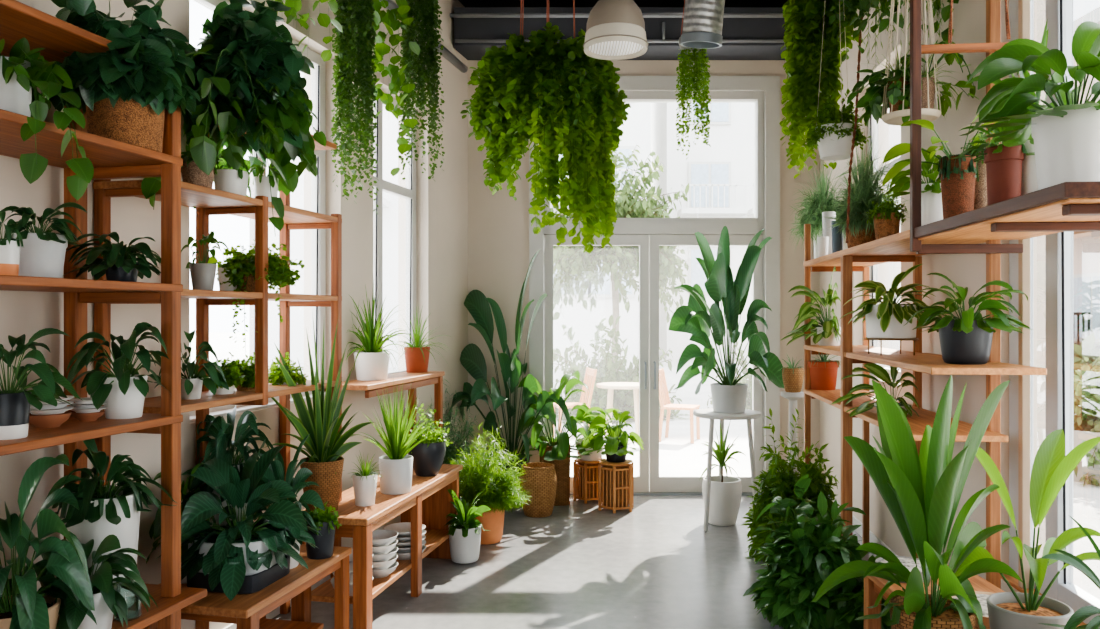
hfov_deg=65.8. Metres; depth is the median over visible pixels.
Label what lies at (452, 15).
conduit
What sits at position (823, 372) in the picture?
potted plant
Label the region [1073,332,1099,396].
shrub
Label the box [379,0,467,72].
ceiling pipe
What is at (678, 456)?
ground
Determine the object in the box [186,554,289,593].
tray
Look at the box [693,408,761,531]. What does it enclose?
round stool
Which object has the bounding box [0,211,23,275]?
potted plant
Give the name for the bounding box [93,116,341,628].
plant shelf
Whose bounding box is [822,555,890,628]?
floor plant
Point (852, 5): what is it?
hanging plant
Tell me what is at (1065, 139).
potted plant
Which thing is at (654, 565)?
floor
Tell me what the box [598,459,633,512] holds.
stool
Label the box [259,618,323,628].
shelf
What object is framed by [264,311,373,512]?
plant
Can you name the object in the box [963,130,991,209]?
potted plant
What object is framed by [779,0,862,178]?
hanging fern
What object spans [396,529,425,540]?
plate
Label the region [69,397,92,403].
plate
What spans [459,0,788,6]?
ceiling
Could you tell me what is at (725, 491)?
floor plant
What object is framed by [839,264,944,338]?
potted plant
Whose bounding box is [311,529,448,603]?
shelf
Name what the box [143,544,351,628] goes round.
bench
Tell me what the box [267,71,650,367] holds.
apartment building
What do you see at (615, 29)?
pendant lamp
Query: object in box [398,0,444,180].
hanging plant
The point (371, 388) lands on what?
console table
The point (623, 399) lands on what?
shrub
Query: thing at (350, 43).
hanging plant
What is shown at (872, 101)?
potted plant
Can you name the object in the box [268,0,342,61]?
hanging plant
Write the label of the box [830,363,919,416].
potted plant
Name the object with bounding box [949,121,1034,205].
potted plant
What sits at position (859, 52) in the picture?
rope
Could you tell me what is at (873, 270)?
window
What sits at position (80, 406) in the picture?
plate
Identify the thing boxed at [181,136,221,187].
potted plant
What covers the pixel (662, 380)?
garden chair
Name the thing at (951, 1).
rope
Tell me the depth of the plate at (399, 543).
5.05 m
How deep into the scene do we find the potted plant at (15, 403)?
2.52 m
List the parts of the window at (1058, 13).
frame post, sill, frame post, frame rail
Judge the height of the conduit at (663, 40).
0.175 m
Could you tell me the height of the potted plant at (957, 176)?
0.484 m
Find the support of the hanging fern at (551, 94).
hanging from the ceiling
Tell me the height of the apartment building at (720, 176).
16.430 m
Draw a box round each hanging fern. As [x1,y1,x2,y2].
[460,0,630,252]
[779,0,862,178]
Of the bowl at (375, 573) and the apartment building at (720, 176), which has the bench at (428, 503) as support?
the bowl at (375, 573)
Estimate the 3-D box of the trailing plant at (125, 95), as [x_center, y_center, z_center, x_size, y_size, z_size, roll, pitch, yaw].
[-1.525,-0.863,3.004,0.511,0.576,0.497,0,0,30]
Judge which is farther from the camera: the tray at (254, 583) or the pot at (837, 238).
the pot at (837, 238)
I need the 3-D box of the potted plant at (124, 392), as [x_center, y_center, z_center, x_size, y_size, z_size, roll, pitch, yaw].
[-1.530,0.197,3.039,0.333,0.341,0.360,0,0,42]
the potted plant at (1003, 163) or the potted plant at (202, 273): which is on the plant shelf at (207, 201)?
the potted plant at (202, 273)
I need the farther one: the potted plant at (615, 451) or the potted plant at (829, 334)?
the potted plant at (615, 451)
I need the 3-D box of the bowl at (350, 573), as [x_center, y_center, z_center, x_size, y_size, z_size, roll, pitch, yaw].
[-1.039,1.363,4.460,0.216,0.070,0.216,0,0,0]
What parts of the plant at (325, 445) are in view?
pot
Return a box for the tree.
[550,140,688,373]
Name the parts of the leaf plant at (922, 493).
pot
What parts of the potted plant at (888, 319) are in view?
pot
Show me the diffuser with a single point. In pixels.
(595, 48)
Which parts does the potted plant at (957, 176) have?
pot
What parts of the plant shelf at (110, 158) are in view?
post, post, post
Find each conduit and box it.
[450,13,782,17]
[455,22,783,42]
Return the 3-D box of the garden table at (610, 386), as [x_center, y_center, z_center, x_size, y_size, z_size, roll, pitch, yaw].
[1.000,1.321,11.600,0.740,0.742,0.740,0,0,0]
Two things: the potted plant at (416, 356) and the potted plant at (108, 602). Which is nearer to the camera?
the potted plant at (108, 602)
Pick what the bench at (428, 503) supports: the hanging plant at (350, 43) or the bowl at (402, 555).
the bowl at (402, 555)
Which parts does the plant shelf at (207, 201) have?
post, post, post, post, post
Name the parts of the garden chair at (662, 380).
leg, post, post, leg, seat, leg, leg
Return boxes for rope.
[846,16,862,242]
[948,0,952,42]
[1005,0,1010,38]
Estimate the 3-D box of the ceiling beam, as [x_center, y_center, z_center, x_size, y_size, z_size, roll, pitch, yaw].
[0.793,-2.495,7.575,3.246,0.330,0.430,0,0,0]
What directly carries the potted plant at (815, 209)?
on the open shelf at (1066, 206)
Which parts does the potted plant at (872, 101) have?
pot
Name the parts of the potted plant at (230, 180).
pot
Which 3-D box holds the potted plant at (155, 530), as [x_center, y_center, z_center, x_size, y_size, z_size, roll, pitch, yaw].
[-1.603,0.903,3.711,0.266,0.514,0.268,0,0,0]
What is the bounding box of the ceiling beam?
[454,7,785,59]
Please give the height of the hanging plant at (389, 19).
1.968 m
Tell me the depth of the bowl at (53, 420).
2.74 m
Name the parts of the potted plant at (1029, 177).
pot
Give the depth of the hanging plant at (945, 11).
4.61 m
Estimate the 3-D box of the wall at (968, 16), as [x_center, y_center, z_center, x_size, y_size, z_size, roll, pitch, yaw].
[2.119,-0.565,2.738,0.260,4.450,10.749,0,0,5]
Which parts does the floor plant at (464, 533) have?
pot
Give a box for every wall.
[0,0,467,628]
[468,60,819,475]
[820,0,1044,591]
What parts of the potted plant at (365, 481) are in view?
pot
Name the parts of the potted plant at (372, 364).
pot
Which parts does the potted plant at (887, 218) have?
pot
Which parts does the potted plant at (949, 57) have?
pot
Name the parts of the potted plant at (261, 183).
pot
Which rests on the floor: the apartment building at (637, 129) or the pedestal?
the pedestal
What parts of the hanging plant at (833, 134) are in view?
pot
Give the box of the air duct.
[680,0,724,48]
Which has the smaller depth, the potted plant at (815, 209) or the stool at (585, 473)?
the potted plant at (815, 209)
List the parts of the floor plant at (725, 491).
pot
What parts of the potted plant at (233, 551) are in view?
pot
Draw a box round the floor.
[272,495,876,628]
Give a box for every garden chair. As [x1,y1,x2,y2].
[553,367,596,436]
[659,368,699,443]
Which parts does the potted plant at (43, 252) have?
pot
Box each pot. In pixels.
[817,237,828,256]
[822,211,835,253]
[831,220,842,252]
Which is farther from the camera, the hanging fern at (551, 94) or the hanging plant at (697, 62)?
the hanging plant at (697, 62)
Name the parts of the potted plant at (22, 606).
pot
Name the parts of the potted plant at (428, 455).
pot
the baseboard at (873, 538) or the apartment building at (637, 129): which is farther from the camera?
the apartment building at (637, 129)
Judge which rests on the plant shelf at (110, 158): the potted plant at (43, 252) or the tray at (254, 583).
the potted plant at (43, 252)
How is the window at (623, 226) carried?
in the wall at (498, 224)
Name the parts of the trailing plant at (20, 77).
pot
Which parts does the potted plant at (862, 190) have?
pot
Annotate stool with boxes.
[573,458,604,503]
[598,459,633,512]
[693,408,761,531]
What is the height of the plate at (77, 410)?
0.014 m
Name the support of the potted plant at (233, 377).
on the plant shelf at (207, 201)
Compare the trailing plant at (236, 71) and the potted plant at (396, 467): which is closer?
the trailing plant at (236, 71)
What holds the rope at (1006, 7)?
hanging from the ceiling
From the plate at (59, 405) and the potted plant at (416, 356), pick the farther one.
the potted plant at (416, 356)
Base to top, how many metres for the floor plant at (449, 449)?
1.161 m
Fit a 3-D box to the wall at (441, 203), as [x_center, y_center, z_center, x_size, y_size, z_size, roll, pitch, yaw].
[-2.115,-0.565,2.781,0.260,4.450,11.016,0,0,14]
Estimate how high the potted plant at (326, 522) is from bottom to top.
0.259 m
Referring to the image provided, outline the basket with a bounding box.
[519,462,556,517]
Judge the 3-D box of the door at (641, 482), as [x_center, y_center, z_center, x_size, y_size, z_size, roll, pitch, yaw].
[0.429,0.453,7.836,0.969,2.375,0.149,0,0,0]
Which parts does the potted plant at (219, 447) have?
pot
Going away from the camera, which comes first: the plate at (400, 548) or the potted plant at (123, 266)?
the potted plant at (123, 266)
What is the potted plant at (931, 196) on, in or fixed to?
on the open shelf at (1066, 206)
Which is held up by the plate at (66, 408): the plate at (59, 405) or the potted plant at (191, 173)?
the plate at (59, 405)
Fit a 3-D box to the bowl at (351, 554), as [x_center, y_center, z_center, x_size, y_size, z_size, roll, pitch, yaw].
[-1.039,1.301,4.460,0.220,0.070,0.220,0,0,0]
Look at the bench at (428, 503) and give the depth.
4.70 m
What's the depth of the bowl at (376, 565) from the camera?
4.69 m
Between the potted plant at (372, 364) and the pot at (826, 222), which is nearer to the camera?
the potted plant at (372, 364)
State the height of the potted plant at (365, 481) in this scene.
0.295 m
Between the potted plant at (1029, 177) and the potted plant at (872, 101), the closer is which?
the potted plant at (1029, 177)
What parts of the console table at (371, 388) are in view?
leg, leg, leg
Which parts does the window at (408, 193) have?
frame post, frame rail, frame rail, frame rail, frame post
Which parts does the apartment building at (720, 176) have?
pane, pane, pane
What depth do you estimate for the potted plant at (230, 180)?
3.90 m
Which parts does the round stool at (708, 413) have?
leg, leg, leg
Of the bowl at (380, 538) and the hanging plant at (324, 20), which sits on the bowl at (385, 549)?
the bowl at (380, 538)
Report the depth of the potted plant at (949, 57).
4.18 m
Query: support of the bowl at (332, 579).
on the bench at (428, 503)
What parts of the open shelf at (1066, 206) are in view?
post, post, post, post, post, post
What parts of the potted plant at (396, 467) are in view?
pot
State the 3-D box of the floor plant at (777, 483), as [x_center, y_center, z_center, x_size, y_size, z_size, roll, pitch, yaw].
[1.662,1.149,5.750,0.716,1.023,0.708,0,0,33]
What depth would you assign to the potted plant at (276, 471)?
3.90 m
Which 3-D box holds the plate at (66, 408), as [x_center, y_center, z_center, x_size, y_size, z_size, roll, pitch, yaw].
[-1.641,0.315,2.779,0.150,0.016,0.150,0,0,0]
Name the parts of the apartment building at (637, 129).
pane, pane, pane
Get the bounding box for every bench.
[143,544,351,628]
[291,464,462,628]
[864,565,1004,628]
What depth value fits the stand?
4.51 m
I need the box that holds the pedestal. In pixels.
[781,391,803,490]
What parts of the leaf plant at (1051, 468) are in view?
pot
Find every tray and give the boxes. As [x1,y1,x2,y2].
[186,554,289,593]
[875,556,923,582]
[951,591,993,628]
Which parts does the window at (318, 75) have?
frame rail, frame rail, sill, frame post, frame rail, frame post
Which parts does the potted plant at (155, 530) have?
pot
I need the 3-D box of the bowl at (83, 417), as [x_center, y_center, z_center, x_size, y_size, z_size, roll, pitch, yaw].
[-1.601,0.353,2.945,0.104,0.030,0.104,0,0,0]
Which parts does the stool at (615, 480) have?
leg, leg, rail, rail, leg, plate, leg, leg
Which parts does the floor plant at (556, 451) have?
pot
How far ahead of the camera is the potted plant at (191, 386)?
3.64 m
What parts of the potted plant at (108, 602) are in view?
pot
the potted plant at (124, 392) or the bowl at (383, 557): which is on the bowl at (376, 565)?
the bowl at (383, 557)
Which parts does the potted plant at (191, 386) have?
pot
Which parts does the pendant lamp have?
lamp shade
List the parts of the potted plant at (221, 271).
pot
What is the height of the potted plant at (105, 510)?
0.643 m
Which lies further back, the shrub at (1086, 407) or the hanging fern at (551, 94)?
the shrub at (1086, 407)
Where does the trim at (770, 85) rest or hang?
attached to the wall at (498, 224)
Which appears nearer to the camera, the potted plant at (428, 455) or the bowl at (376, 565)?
the bowl at (376, 565)
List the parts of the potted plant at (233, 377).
pot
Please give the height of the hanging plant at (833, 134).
1.870 m
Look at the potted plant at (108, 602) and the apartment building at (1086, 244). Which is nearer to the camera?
the potted plant at (108, 602)
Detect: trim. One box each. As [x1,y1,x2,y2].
[529,76,779,486]
[543,234,764,478]
[570,492,762,494]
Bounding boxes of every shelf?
[0,0,206,628]
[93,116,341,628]
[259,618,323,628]
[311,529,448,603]
[803,0,1099,588]
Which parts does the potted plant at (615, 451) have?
pot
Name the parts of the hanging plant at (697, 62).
pot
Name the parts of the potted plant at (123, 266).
pot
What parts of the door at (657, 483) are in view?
handle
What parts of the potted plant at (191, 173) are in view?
pot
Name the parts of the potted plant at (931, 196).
pot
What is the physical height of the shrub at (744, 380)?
1.313 m
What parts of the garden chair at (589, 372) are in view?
leg, seat, post, backrest, post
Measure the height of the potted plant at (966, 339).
0.405 m
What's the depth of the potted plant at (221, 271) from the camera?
3.96 m
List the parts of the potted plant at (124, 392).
pot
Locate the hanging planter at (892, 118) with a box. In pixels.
[881,0,940,125]
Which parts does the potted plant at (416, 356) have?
pot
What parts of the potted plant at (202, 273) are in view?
pot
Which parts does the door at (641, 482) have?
handle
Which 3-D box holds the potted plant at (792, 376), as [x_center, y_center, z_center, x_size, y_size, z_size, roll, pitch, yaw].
[1.831,0.438,6.421,0.212,0.295,0.185,0,0,-37]
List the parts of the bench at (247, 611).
leg, leg, leg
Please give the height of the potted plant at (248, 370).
0.184 m
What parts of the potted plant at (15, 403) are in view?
pot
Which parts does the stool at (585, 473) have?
leg, leg, plate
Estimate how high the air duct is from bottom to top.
1.092 m
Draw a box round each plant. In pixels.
[0,37,93,200]
[0,202,86,277]
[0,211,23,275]
[0,328,81,439]
[0,454,96,628]
[38,534,157,628]
[41,0,199,152]
[46,439,177,607]
[63,232,160,281]
[64,322,176,418]
[141,0,326,235]
[146,462,215,583]
[155,330,228,399]
[156,439,317,600]
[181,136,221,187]
[181,231,229,289]
[190,406,273,526]
[205,352,244,394]
[208,246,241,290]
[214,155,248,195]
[216,239,304,347]
[235,352,269,390]
[249,163,278,201]
[252,434,324,568]
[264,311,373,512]
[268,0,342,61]
[268,352,307,384]
[304,502,341,559]
[330,0,378,213]
[345,278,410,380]
[348,453,380,506]
[355,0,420,175]
[361,378,434,494]
[394,306,448,372]
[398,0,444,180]
[406,403,452,476]
[426,378,483,490]
[445,489,490,563]
[447,418,531,544]
[448,250,572,506]
[515,370,598,505]
[573,403,625,460]
[576,407,643,462]
[668,226,784,412]
[675,0,710,158]
[699,420,745,525]
[740,408,840,564]
[743,473,867,628]
[780,266,840,345]
[780,353,803,392]
[789,161,845,258]
[803,0,870,160]
[808,352,840,389]
[811,375,1022,628]
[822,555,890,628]
[828,126,909,247]
[829,0,900,38]
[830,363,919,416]
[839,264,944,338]
[847,46,941,126]
[849,0,958,70]
[867,187,906,239]
[882,114,996,218]
[885,148,942,225]
[887,41,978,116]
[905,273,1032,364]
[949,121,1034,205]
[955,429,1099,628]
[960,21,1099,189]
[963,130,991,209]
[969,21,1062,194]
[1038,516,1099,628]
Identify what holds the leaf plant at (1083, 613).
on the window bench at (873, 585)
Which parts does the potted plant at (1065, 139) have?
pot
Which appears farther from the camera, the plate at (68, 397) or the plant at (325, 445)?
the plant at (325, 445)
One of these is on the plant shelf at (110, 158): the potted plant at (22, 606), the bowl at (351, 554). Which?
the potted plant at (22, 606)
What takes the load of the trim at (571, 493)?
attached to the wall at (498, 224)
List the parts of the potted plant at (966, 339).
pot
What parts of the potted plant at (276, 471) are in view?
pot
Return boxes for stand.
[864,338,918,354]
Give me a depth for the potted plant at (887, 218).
4.70 m
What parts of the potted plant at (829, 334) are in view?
pot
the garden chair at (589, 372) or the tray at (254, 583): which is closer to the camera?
the tray at (254, 583)
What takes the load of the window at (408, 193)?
in the wall at (441, 203)
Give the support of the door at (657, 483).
in the wall at (498, 224)
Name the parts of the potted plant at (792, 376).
pot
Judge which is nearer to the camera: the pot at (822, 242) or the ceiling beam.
the pot at (822, 242)
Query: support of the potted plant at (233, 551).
on the bench at (247, 611)
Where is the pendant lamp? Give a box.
[583,0,647,59]
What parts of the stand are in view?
leg, leg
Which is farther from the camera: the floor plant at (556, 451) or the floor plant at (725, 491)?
the floor plant at (556, 451)
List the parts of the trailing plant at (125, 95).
pot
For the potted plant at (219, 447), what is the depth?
3.96 m
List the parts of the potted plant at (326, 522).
pot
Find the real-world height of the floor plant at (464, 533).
0.478 m
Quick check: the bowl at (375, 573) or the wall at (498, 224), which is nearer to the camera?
the bowl at (375, 573)
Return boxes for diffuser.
[588,41,642,55]
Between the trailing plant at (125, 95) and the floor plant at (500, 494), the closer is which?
the trailing plant at (125, 95)
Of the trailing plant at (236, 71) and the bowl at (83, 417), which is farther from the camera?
the trailing plant at (236, 71)
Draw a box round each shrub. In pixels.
[553,315,685,422]
[707,342,751,409]
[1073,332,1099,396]
[1073,356,1099,486]
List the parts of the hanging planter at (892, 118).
cord, cord, cord, cord, cord, cord, cord, cord, cord, cord, cord, cord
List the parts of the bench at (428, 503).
leg, leg, leg, leg, leg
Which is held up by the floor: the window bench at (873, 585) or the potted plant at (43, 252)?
the window bench at (873, 585)
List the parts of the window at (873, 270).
frame post, frame rail, frame rail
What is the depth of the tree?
16.90 m
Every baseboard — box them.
[223,574,329,628]
[828,495,897,555]
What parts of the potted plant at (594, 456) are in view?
pot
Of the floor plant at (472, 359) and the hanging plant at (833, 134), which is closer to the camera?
the hanging plant at (833, 134)
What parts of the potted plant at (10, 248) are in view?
pot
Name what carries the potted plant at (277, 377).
on the plant shelf at (207, 201)
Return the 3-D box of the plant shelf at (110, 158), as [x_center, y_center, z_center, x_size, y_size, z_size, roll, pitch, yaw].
[-1.722,0.370,2.501,0.524,2.580,1.544,0,0,14]
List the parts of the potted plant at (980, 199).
pot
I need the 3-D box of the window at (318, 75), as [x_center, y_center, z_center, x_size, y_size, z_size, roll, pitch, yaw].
[-1.595,-0.562,4.721,0.152,2.155,1.483,0,0,14]
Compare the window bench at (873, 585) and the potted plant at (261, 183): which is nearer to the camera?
the window bench at (873, 585)
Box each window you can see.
[190,0,325,422]
[373,98,415,373]
[543,91,764,234]
[867,60,900,381]
[1001,0,1099,625]
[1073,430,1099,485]
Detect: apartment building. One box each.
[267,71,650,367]
[651,103,900,358]
[1073,6,1099,350]
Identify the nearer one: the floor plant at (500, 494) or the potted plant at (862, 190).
the potted plant at (862, 190)
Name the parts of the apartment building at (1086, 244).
pane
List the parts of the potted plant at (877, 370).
pot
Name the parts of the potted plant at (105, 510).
pot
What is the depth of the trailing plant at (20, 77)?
2.52 m
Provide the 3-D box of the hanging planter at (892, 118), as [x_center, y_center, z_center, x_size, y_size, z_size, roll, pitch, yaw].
[1.805,-1.881,4.250,0.276,1.819,0.275,0,0,0]
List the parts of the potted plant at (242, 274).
pot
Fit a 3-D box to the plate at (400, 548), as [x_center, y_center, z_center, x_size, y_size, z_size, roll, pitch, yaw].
[-0.873,1.389,5.119,0.253,0.030,0.253,0,0,0]
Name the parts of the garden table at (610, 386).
leg, leg, leg, leg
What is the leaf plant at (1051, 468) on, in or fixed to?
on the window bench at (873, 585)
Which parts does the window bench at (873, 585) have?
leg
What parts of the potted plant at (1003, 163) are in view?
pot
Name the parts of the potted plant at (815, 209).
pot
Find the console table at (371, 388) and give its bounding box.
[330,371,444,577]
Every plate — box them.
[30,401,73,408]
[30,406,73,414]
[40,395,73,403]
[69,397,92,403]
[70,402,106,408]
[70,406,106,412]
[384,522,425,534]
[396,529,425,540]
[396,535,425,545]
[396,540,425,550]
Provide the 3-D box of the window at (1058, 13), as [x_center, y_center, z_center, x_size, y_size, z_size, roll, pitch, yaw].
[2.076,-0.347,2.898,0.122,3.185,2.321,0,0,5]
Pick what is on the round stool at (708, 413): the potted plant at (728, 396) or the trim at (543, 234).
the potted plant at (728, 396)
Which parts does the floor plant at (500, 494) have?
pot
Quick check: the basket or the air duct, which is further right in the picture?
the air duct
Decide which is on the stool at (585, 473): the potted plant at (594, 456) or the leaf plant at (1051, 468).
the potted plant at (594, 456)
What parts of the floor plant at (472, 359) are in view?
pot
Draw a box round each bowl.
[29,411,71,427]
[71,410,104,421]
[330,576,372,595]
[333,565,372,583]
[349,550,372,571]
[372,530,397,546]
[372,539,397,554]
[372,546,397,561]
[372,554,397,569]
[372,561,397,577]
[396,545,425,559]
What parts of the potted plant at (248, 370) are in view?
pot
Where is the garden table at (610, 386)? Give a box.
[596,382,638,435]
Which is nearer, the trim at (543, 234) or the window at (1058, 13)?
the window at (1058, 13)
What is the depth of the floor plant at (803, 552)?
4.43 m
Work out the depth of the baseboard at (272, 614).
4.68 m
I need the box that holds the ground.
[190,332,1099,599]
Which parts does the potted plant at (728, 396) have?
pot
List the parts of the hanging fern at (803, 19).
crown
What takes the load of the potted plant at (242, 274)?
on the plant shelf at (207, 201)
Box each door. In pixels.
[544,235,648,491]
[649,235,762,491]

